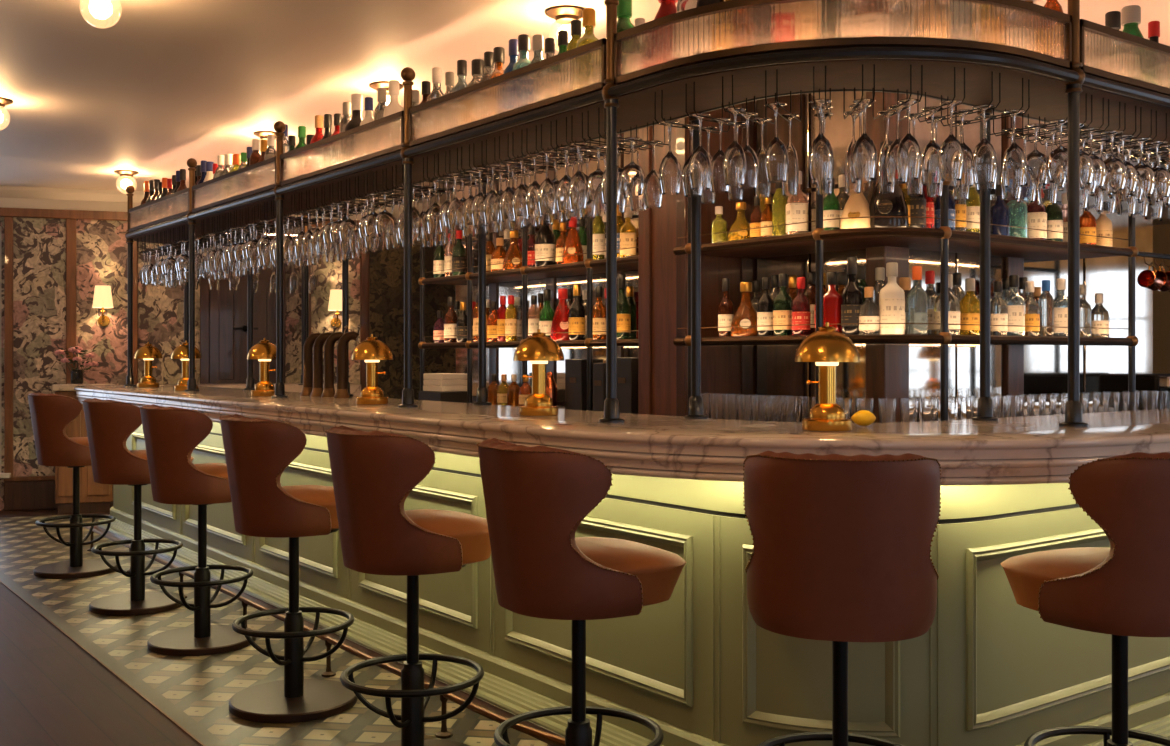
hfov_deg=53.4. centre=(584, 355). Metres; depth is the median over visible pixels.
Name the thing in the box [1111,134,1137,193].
wine glass
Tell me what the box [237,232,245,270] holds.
wine glass
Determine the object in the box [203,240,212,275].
wine glass
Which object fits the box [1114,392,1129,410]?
tumbler
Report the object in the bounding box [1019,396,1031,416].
tumbler
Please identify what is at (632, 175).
wine glass
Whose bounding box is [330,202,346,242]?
wine glass
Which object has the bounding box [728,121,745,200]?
wine glass
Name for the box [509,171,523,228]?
wine glass
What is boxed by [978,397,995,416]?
tumbler
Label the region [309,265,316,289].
wine glass
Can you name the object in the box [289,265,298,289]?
wine glass
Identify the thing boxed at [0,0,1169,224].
ceiling
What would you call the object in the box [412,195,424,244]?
wine glass
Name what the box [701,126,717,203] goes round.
wine glass
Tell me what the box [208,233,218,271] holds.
wine glass
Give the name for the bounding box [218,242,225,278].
wine glass
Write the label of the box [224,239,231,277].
wine glass
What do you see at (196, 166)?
bottle
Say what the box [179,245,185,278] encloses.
wine glass
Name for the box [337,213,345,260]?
wine glass
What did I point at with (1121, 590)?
bar stool
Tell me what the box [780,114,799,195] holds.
wine glass
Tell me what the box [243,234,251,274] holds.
wine glass
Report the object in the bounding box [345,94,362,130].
bottle
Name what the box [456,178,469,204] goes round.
wine glass
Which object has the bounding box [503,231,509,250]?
bottle
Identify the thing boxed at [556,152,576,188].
wine glass
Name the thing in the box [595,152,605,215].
wine glass
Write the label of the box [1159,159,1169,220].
wine glass
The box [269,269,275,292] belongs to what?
wine glass
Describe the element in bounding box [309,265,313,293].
wine glass
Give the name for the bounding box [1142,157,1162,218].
wine glass
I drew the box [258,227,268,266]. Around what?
wine glass
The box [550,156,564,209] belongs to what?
wine glass
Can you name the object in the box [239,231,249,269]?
wine glass
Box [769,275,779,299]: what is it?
bottle
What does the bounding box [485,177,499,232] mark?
wine glass
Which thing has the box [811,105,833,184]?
wine glass
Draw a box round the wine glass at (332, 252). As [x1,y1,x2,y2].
[325,210,336,254]
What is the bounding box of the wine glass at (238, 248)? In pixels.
[234,227,248,260]
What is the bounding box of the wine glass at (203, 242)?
[199,241,205,275]
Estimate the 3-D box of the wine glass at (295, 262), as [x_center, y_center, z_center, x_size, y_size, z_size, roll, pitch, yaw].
[-1.743,-0.686,7.096,0.079,0.249,0.078,0,-1,15]
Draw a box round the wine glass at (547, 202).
[538,150,556,214]
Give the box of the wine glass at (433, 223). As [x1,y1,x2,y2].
[427,179,442,233]
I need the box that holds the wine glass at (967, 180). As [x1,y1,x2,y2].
[953,109,973,187]
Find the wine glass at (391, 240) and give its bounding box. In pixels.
[386,196,400,245]
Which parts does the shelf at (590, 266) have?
post, post, post, post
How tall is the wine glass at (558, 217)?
0.249 m
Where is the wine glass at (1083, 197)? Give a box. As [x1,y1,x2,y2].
[1067,142,1088,208]
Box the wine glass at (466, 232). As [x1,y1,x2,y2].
[463,182,476,236]
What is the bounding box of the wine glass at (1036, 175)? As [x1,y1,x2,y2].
[1024,124,1047,185]
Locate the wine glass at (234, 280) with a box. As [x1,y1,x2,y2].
[228,271,239,283]
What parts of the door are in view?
panel, handle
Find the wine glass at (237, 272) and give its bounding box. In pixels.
[236,237,242,276]
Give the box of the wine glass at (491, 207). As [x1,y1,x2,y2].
[483,164,501,223]
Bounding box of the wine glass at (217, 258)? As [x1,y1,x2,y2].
[214,232,225,270]
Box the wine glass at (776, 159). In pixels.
[764,103,788,182]
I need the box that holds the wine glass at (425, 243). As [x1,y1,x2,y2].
[422,193,433,246]
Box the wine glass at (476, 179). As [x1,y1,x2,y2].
[469,175,483,197]
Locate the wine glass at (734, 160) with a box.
[723,107,746,185]
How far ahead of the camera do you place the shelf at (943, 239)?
5.23 m
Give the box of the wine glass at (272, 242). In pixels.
[269,219,275,261]
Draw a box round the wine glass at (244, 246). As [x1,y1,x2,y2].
[242,225,256,259]
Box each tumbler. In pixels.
[701,393,709,417]
[709,394,723,418]
[723,394,736,419]
[737,395,751,420]
[751,396,765,420]
[766,396,781,421]
[771,395,786,421]
[781,397,797,421]
[786,396,800,421]
[801,396,815,419]
[836,398,850,418]
[856,399,873,412]
[879,399,895,422]
[899,398,916,421]
[901,399,918,421]
[917,398,934,421]
[921,399,938,421]
[931,397,948,420]
[948,397,961,419]
[957,396,972,419]
[965,397,977,418]
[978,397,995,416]
[995,397,1007,417]
[1003,396,1019,416]
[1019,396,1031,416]
[1027,395,1043,415]
[1043,395,1054,414]
[1052,394,1066,414]
[1080,394,1088,412]
[1083,393,1098,412]
[1097,393,1109,411]
[1109,393,1119,411]
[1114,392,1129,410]
[1129,392,1138,410]
[1135,390,1143,409]
[1143,391,1157,409]
[1158,391,1167,408]
[1167,391,1169,408]
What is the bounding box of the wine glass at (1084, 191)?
[1080,135,1094,193]
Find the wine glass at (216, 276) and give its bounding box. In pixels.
[214,242,222,279]
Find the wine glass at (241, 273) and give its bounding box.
[239,236,246,275]
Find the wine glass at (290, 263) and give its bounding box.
[287,225,297,264]
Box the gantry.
[124,0,1169,426]
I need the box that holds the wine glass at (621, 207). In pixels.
[617,148,626,212]
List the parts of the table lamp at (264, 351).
lamp shade, stem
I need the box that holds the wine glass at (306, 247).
[302,210,315,255]
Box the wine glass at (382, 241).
[374,203,386,250]
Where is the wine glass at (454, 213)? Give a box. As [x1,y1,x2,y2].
[447,173,463,229]
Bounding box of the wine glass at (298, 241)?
[295,212,307,256]
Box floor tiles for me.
[0,515,550,745]
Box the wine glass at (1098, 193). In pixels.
[1089,138,1111,196]
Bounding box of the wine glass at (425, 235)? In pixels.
[422,186,437,238]
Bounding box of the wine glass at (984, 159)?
[971,104,996,183]
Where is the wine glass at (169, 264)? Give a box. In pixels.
[164,244,176,273]
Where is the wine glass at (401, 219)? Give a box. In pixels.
[398,187,412,239]
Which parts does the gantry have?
post, glass panel, panel frame, post, post, panel frame, glass panel, post, glass panel, post, post, post, glass panel, panel frame, post, post, post, glass panel, panel frame, post, post, glass panel, panel frame, post, post, panel frame, glass panel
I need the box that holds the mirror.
[456,129,637,403]
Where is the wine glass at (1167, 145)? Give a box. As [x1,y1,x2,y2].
[1159,144,1169,200]
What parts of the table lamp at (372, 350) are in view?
lamp shade, stem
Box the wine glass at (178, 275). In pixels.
[177,248,186,279]
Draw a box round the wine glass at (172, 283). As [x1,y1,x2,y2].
[171,251,177,285]
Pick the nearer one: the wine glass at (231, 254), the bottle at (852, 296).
the bottle at (852, 296)
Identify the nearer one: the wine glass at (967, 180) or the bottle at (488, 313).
the wine glass at (967, 180)
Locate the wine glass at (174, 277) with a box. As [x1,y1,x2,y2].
[171,249,179,280]
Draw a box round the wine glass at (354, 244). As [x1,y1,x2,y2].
[349,204,362,250]
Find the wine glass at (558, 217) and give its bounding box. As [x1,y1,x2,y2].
[548,162,564,222]
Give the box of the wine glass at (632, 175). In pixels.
[620,137,644,195]
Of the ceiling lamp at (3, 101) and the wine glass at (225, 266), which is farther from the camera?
the wine glass at (225, 266)
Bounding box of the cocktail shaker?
[546,372,556,405]
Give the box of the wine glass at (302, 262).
[298,221,307,265]
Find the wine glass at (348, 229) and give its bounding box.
[339,200,357,241]
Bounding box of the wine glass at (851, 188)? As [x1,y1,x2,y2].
[844,110,862,193]
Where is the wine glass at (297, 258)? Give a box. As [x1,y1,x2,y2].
[295,217,307,259]
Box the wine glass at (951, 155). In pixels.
[938,100,963,180]
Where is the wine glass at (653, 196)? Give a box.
[643,140,662,207]
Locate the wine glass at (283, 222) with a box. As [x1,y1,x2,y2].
[283,222,288,263]
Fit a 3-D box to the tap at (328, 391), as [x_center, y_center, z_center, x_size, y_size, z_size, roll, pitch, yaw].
[-1.423,0.030,6.610,0.151,0.407,0.088,0,0,-6]
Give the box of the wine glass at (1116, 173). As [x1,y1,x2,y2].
[1100,130,1126,190]
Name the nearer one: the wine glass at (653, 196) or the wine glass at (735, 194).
the wine glass at (735, 194)
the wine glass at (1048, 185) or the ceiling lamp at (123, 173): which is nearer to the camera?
the wine glass at (1048, 185)
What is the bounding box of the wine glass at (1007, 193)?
[999,128,1021,199]
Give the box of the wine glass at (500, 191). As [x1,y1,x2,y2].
[494,169,507,197]
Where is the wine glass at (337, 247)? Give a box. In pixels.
[334,208,346,253]
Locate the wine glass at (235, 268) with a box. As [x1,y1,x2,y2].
[230,234,240,270]
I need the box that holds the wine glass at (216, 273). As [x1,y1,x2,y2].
[211,238,220,274]
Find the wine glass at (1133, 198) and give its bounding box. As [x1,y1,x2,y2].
[1119,145,1141,201]
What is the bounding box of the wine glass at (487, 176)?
[481,172,495,196]
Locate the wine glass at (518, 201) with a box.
[512,157,530,219]
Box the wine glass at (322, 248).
[317,206,330,252]
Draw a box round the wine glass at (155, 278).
[151,249,161,281]
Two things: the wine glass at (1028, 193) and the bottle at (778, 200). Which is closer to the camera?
the wine glass at (1028, 193)
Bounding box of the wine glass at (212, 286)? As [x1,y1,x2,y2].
[209,284,218,289]
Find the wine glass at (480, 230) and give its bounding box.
[474,180,489,234]
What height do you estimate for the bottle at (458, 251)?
0.338 m
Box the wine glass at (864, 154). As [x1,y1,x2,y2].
[852,98,876,179]
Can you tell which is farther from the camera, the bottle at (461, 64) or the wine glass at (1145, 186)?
the bottle at (461, 64)
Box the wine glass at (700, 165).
[689,113,711,189]
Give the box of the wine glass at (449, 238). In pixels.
[444,188,456,243]
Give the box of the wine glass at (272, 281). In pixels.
[269,271,275,289]
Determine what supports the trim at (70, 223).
attached to the wall at (39, 244)
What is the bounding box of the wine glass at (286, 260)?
[283,220,293,261]
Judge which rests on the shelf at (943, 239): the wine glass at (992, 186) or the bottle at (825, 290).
the bottle at (825, 290)
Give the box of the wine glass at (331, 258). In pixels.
[326,215,336,261]
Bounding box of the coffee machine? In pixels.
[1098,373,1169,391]
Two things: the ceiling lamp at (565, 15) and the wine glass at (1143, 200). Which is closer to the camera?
the wine glass at (1143, 200)
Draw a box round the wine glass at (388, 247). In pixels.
[385,202,398,249]
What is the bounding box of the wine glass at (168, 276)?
[166,274,175,281]
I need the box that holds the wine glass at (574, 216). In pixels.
[564,159,580,220]
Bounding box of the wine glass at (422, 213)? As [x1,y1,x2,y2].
[416,189,429,240]
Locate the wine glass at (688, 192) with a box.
[682,123,702,196]
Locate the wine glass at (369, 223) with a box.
[364,194,381,236]
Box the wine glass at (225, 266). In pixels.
[221,231,233,269]
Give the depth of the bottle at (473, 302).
8.04 m
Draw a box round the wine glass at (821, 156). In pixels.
[808,99,833,180]
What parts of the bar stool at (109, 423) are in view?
nail trim, backrest, seat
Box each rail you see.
[85,526,564,745]
[1137,251,1169,267]
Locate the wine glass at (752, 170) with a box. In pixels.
[738,112,758,188]
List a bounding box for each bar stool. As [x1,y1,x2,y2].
[27,392,117,578]
[82,398,193,615]
[139,404,255,655]
[219,414,356,722]
[325,425,490,745]
[477,438,685,745]
[743,451,940,745]
[1001,452,1169,745]
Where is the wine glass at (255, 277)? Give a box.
[253,274,258,288]
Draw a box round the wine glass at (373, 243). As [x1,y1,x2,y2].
[365,200,379,248]
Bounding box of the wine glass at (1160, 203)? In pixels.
[1148,151,1169,205]
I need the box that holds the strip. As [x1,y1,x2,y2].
[0,580,205,745]
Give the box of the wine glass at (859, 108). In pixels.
[849,104,870,183]
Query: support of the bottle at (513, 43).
on the gantry
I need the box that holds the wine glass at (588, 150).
[573,149,591,203]
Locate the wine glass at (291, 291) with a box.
[289,265,295,292]
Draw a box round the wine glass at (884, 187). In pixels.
[878,110,895,193]
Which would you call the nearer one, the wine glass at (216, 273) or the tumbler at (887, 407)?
the tumbler at (887, 407)
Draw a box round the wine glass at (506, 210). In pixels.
[499,161,516,221]
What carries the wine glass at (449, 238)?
hanging from the gantry
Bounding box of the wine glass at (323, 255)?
[317,212,328,256]
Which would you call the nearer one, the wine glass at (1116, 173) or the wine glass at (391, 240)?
the wine glass at (1116, 173)
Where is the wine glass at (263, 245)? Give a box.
[257,220,271,255]
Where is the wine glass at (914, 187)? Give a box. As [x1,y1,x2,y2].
[903,113,922,195]
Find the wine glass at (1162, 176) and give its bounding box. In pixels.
[1145,141,1169,198]
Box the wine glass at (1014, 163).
[1002,109,1026,187]
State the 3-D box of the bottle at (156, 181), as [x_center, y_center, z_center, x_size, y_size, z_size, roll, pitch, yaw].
[-3.240,-1.153,8.803,0.102,0.364,0.101,0,0,-10]
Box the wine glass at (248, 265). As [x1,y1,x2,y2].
[246,229,255,268]
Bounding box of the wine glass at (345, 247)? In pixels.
[340,206,354,252]
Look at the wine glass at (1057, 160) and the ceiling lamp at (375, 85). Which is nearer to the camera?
the wine glass at (1057, 160)
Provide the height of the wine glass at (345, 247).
0.249 m
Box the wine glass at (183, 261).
[177,241,188,270]
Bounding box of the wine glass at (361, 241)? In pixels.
[357,202,370,249]
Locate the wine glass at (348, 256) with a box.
[342,211,352,259]
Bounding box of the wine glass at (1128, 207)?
[1115,151,1135,214]
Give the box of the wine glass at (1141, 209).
[1129,154,1147,217]
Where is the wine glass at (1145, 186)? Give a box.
[1129,137,1154,195]
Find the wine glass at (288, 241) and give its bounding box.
[283,216,294,259]
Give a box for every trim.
[0,186,442,219]
[0,207,359,226]
[4,216,12,476]
[4,475,54,481]
[66,219,75,382]
[133,241,137,383]
[309,265,310,335]
[360,252,368,389]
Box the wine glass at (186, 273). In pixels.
[184,244,188,278]
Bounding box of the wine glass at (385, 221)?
[375,192,394,234]
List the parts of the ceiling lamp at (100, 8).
bulb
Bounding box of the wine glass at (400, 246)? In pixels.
[393,199,403,247]
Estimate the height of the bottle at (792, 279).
0.296 m
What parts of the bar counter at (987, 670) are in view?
panel moulding, panel moulding, panel moulding, panel moulding, panel moulding, panel moulding, panel moulding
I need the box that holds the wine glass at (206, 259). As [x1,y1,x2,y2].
[205,235,214,272]
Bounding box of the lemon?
[851,410,875,425]
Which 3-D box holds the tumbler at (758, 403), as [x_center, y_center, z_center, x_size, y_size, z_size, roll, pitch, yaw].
[0.780,0.248,5.215,0.072,0.140,0.072,0,0,-21]
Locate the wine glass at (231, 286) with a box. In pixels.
[229,284,237,289]
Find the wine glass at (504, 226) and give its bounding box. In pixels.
[499,174,513,230]
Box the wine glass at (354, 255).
[352,209,360,258]
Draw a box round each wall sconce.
[92,285,112,326]
[328,289,341,327]
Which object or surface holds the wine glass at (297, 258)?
hanging from the gantry
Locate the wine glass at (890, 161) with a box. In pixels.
[885,104,907,183]
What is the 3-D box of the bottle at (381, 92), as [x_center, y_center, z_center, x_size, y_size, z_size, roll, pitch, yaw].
[-1.013,-1.153,5.803,0.082,0.363,0.081,0,0,-8]
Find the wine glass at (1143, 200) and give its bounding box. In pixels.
[1137,147,1159,202]
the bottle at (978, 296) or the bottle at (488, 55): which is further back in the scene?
the bottle at (978, 296)
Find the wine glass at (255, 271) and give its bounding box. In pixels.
[252,233,260,273]
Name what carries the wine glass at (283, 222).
hanging from the gantry
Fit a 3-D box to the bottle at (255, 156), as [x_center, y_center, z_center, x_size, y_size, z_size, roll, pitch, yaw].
[-2.029,-1.153,7.171,0.080,0.363,0.079,0,0,-13]
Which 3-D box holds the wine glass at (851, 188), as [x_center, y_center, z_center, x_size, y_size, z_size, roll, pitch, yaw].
[0.891,-0.676,3.861,0.065,0.269,0.066,1,-1,-19]
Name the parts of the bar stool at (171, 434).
nail trim, backrest, seat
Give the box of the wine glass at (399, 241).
[396,193,403,243]
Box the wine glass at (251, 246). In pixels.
[246,224,260,258]
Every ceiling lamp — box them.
[0,97,12,119]
[80,0,121,27]
[114,170,138,187]
[253,131,276,139]
[369,81,403,104]
[545,6,583,42]
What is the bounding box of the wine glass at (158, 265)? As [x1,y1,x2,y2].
[156,246,167,274]
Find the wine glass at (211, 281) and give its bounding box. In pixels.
[208,275,219,283]
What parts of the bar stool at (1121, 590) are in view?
seat, nail trim, backrest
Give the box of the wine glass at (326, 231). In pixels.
[323,205,339,244]
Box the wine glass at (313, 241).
[310,209,322,254]
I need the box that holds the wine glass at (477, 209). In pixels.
[471,167,488,225]
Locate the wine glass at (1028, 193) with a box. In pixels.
[1015,132,1036,202]
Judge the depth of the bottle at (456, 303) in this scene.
8.22 m
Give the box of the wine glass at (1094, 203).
[1084,145,1102,211]
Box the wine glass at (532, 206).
[525,154,543,217]
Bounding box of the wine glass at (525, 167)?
[518,163,533,188]
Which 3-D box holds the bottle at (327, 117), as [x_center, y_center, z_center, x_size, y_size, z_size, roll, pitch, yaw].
[-1.397,-1.142,6.319,0.090,0.341,0.088,0,0,-2]
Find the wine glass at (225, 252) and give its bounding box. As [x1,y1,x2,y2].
[223,230,236,262]
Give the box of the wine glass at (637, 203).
[628,144,646,210]
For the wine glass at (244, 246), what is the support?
hanging from the gantry
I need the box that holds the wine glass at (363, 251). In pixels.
[356,207,367,253]
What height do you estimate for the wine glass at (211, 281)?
0.209 m
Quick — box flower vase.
[52,346,98,383]
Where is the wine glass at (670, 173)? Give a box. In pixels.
[659,120,681,194]
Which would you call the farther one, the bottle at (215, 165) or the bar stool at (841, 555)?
the bottle at (215, 165)
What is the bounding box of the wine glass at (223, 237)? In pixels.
[218,236,227,272]
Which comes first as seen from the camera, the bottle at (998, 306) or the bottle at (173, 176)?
the bottle at (998, 306)
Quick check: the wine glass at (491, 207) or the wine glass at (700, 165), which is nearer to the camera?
the wine glass at (700, 165)
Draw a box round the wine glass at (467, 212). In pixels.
[462,170,478,228]
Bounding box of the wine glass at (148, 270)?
[145,249,154,282]
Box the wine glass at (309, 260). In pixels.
[307,220,315,264]
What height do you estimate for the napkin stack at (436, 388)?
0.038 m
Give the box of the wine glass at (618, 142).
[617,141,627,198]
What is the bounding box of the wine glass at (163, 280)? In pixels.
[161,252,169,282]
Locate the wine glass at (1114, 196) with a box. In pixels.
[1108,141,1130,198]
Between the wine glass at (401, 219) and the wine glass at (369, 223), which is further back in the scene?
the wine glass at (369, 223)
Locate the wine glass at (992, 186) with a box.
[974,115,997,190]
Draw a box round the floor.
[0,509,227,745]
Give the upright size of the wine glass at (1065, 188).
0.209 m
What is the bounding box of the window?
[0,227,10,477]
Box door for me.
[200,267,284,382]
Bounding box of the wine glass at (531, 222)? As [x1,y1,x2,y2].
[522,168,537,226]
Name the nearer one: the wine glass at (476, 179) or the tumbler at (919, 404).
the tumbler at (919, 404)
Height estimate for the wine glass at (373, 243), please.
0.249 m
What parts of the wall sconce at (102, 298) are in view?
lamp shade, arm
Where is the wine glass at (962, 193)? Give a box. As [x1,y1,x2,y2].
[952,120,970,199]
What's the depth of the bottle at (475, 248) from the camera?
7.71 m
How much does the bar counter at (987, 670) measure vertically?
1.080 m
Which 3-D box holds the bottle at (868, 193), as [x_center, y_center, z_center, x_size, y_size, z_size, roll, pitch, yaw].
[1.259,-0.676,5.100,0.090,0.296,0.089,0,0,20]
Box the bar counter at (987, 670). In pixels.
[74,383,1169,745]
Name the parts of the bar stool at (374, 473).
nail trim, backrest, seat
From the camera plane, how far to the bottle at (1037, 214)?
5.52 m
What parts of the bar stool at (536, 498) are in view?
nail trim, backrest, seat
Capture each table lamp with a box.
[134,342,162,386]
[171,340,201,389]
[247,338,275,395]
[351,334,392,403]
[513,329,563,415]
[795,322,859,430]
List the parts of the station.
door, door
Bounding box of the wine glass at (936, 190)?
[926,116,945,196]
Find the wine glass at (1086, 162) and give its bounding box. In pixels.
[1066,123,1093,185]
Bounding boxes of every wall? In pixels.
[0,217,359,509]
[369,239,454,399]
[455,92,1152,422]
[1153,224,1169,373]
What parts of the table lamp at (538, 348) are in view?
stem, lamp shade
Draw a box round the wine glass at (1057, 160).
[1046,119,1067,182]
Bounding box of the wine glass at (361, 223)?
[359,196,375,238]
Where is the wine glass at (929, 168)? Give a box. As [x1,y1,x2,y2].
[920,106,943,185]
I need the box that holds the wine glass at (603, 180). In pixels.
[601,135,621,203]
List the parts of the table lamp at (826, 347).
stem, lamp shade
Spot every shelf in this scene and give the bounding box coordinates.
[418,218,637,410]
[673,181,1138,420]
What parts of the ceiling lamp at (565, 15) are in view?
bulb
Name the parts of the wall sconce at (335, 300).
lamp shade, arm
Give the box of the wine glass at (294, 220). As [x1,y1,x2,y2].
[290,219,300,260]
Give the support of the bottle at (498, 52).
on the gantry
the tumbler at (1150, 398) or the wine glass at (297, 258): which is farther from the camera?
the wine glass at (297, 258)
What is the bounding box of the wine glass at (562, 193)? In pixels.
[556,147,574,212]
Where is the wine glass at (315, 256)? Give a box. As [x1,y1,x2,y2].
[311,214,321,257]
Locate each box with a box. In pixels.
[419,391,466,402]
[565,359,602,409]
[593,363,605,411]
[617,357,637,413]
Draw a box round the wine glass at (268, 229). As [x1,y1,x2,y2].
[268,229,275,267]
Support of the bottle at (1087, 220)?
on the shelf at (943, 239)
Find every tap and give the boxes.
[300,327,325,395]
[310,326,336,396]
[321,326,347,396]
[334,325,360,397]
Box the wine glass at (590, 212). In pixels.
[579,155,595,217]
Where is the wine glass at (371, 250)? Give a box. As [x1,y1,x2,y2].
[365,205,377,251]
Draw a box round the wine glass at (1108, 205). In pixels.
[1096,149,1115,213]
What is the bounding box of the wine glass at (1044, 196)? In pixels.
[1036,135,1057,204]
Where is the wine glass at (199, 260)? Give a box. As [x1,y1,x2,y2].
[195,237,204,273]
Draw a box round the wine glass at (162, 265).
[161,245,172,273]
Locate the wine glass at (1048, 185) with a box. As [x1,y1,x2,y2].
[1040,127,1064,188]
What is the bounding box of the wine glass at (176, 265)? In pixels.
[175,242,187,271]
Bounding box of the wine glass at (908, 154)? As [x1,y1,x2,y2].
[896,99,920,179]
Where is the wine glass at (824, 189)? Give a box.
[814,112,833,194]
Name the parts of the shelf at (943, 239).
post, post, post, post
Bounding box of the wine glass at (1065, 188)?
[1058,131,1081,190]
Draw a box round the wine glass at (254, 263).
[250,228,260,267]
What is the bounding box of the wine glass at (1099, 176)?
[1080,127,1105,188]
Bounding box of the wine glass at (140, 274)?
[139,251,148,283]
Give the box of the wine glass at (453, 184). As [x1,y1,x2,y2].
[448,181,461,198]
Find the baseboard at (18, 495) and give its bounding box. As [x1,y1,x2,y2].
[4,480,57,510]
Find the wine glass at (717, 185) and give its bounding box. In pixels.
[710,117,730,192]
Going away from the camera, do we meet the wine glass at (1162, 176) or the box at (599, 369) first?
the wine glass at (1162, 176)
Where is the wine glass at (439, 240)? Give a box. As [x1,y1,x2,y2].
[434,190,445,245]
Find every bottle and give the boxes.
[140,181,148,204]
[146,180,154,202]
[150,179,159,200]
[155,182,162,199]
[159,178,167,197]
[166,179,172,195]
[169,175,175,194]
[173,171,179,192]
[177,169,186,191]
[195,165,200,184]
[195,166,196,183]
[197,160,206,183]
[204,161,213,181]
[213,163,217,178]
[215,155,224,177]
[219,154,233,175]
[227,154,240,173]
[238,152,246,169]
[245,147,252,166]
[249,139,260,165]
[258,139,267,161]
[264,135,275,159]
[283,124,288,152]
[288,135,295,151]
[294,126,305,148]
[306,134,313,144]
[310,115,322,143]
[321,114,331,139]
[331,113,341,135]
[339,102,350,132]
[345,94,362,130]
[360,97,373,125]
[374,88,386,120]
[383,80,403,116]
[412,90,418,106]
[420,81,430,103]
[427,67,443,100]
[433,246,444,277]
[433,311,443,342]
[443,72,454,95]
[444,244,453,275]
[444,297,457,342]
[452,60,467,91]
[452,230,465,275]
[454,301,460,316]
[456,302,466,341]
[465,59,483,87]
[465,237,466,272]
[472,235,477,272]
[472,301,475,340]
[473,293,477,341]
[479,51,493,82]
[486,233,494,271]
[486,299,490,341]
[487,301,496,341]
[488,47,504,78]
[488,374,498,404]
[491,238,506,270]
[497,296,506,341]
[497,374,508,404]
[503,39,518,73]
[503,230,521,269]
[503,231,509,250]
[505,295,516,340]
[507,374,519,405]
[512,34,530,70]
[514,297,521,340]
[518,229,521,252]
[519,375,531,405]
[528,227,534,266]
[528,295,539,336]
[529,34,542,64]
[535,225,554,266]
[538,293,543,310]
[539,289,553,337]
[545,38,554,58]
[551,288,568,339]
[553,223,559,263]
[556,222,566,263]
[557,30,567,54]
[562,221,583,263]
[566,20,580,50]
[567,289,572,307]
[569,285,584,339]
[576,8,598,47]
[578,218,586,260]
[582,290,586,338]
[593,215,604,259]
[593,287,605,339]
[602,216,605,258]
[604,288,605,306]
[617,0,634,32]
[617,213,623,257]
[617,274,630,338]
[620,207,635,256]
[626,286,635,338]
[635,18,644,25]
[654,0,677,19]
[676,0,696,12]
[696,0,724,6]
[711,206,726,242]
[718,278,733,336]
[728,202,749,240]
[731,282,756,335]
[750,196,761,237]
[751,281,760,311]
[757,277,773,335]
[760,198,764,211]
[761,195,771,236]
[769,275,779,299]
[772,183,786,235]
[773,274,791,335]
[786,171,807,233]
[789,276,796,300]
[792,277,809,334]
[805,272,815,333]
[811,195,825,230]
[815,273,827,331]
[823,177,839,229]
[823,272,840,331]
[837,175,849,219]
[837,272,846,294]
[840,183,870,228]
[841,257,862,333]
[856,266,867,301]
[859,287,879,333]
[863,168,876,204]
[869,141,908,226]
[872,267,885,305]
[879,262,904,333]
[899,277,910,333]
[901,183,909,226]
[906,266,927,333]
[910,190,925,227]
[923,185,933,227]
[925,271,938,333]
[934,197,936,227]
[934,274,959,334]
[935,185,954,229]
[951,190,966,230]
[951,273,964,301]
[959,278,979,334]
[966,183,979,232]
[977,276,992,301]
[990,183,997,209]
[990,184,1009,235]
[990,281,1007,335]
[1001,278,1009,298]
[1004,275,1024,335]
[1007,200,1027,237]
[1019,277,1026,299]
[1024,281,1039,335]
[1027,196,1046,239]
[1033,287,1040,301]
[1038,280,1053,335]
[1044,0,1062,12]
[1046,193,1062,240]
[1053,278,1067,336]
[1061,193,1067,241]
[1080,211,1095,244]
[1080,284,1090,336]
[1091,293,1109,336]
[1096,214,1112,246]
[1105,11,1120,29]
[1121,5,1143,37]
[1148,21,1159,42]
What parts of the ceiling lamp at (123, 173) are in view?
bulb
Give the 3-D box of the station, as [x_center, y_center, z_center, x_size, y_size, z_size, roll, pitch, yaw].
[-4.233,0.774,9.872,0.483,1.080,0.458,0,0,-18]
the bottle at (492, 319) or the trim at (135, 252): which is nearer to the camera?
the bottle at (492, 319)
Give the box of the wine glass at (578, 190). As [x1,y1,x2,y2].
[568,142,588,209]
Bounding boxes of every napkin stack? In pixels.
[423,373,466,379]
[423,379,466,385]
[423,385,466,391]
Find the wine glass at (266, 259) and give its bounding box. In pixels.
[263,225,273,265]
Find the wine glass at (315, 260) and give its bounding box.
[312,218,321,263]
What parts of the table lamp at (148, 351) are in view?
lamp shade, stem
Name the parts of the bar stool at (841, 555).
nail trim, backrest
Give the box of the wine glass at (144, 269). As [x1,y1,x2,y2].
[142,251,148,282]
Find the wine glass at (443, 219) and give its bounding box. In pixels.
[439,176,454,232]
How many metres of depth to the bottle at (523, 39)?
4.75 m
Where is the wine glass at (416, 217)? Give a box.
[412,184,421,237]
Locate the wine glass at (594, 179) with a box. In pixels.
[587,145,605,201]
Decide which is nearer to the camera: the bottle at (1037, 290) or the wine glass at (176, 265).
the bottle at (1037, 290)
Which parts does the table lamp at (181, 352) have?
lamp shade, stem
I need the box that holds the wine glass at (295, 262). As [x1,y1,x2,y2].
[293,223,300,263]
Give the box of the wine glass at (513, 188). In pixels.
[505,166,520,191]
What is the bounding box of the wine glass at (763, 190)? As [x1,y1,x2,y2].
[753,117,771,197]
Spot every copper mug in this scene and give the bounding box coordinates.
[1137,265,1163,290]
[1156,266,1169,291]
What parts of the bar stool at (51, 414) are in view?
nail trim, backrest, seat plate, seat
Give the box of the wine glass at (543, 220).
[538,165,554,224]
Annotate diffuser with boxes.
[530,361,547,363]
[815,362,838,365]
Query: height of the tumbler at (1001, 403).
0.140 m
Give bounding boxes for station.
[52,383,118,513]
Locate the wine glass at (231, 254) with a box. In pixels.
[228,228,241,261]
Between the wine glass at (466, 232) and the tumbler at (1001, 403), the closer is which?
the tumbler at (1001, 403)
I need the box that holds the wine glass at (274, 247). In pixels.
[273,218,286,260]
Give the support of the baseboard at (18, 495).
attached to the wall at (39, 244)
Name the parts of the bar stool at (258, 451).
nail trim, backrest, seat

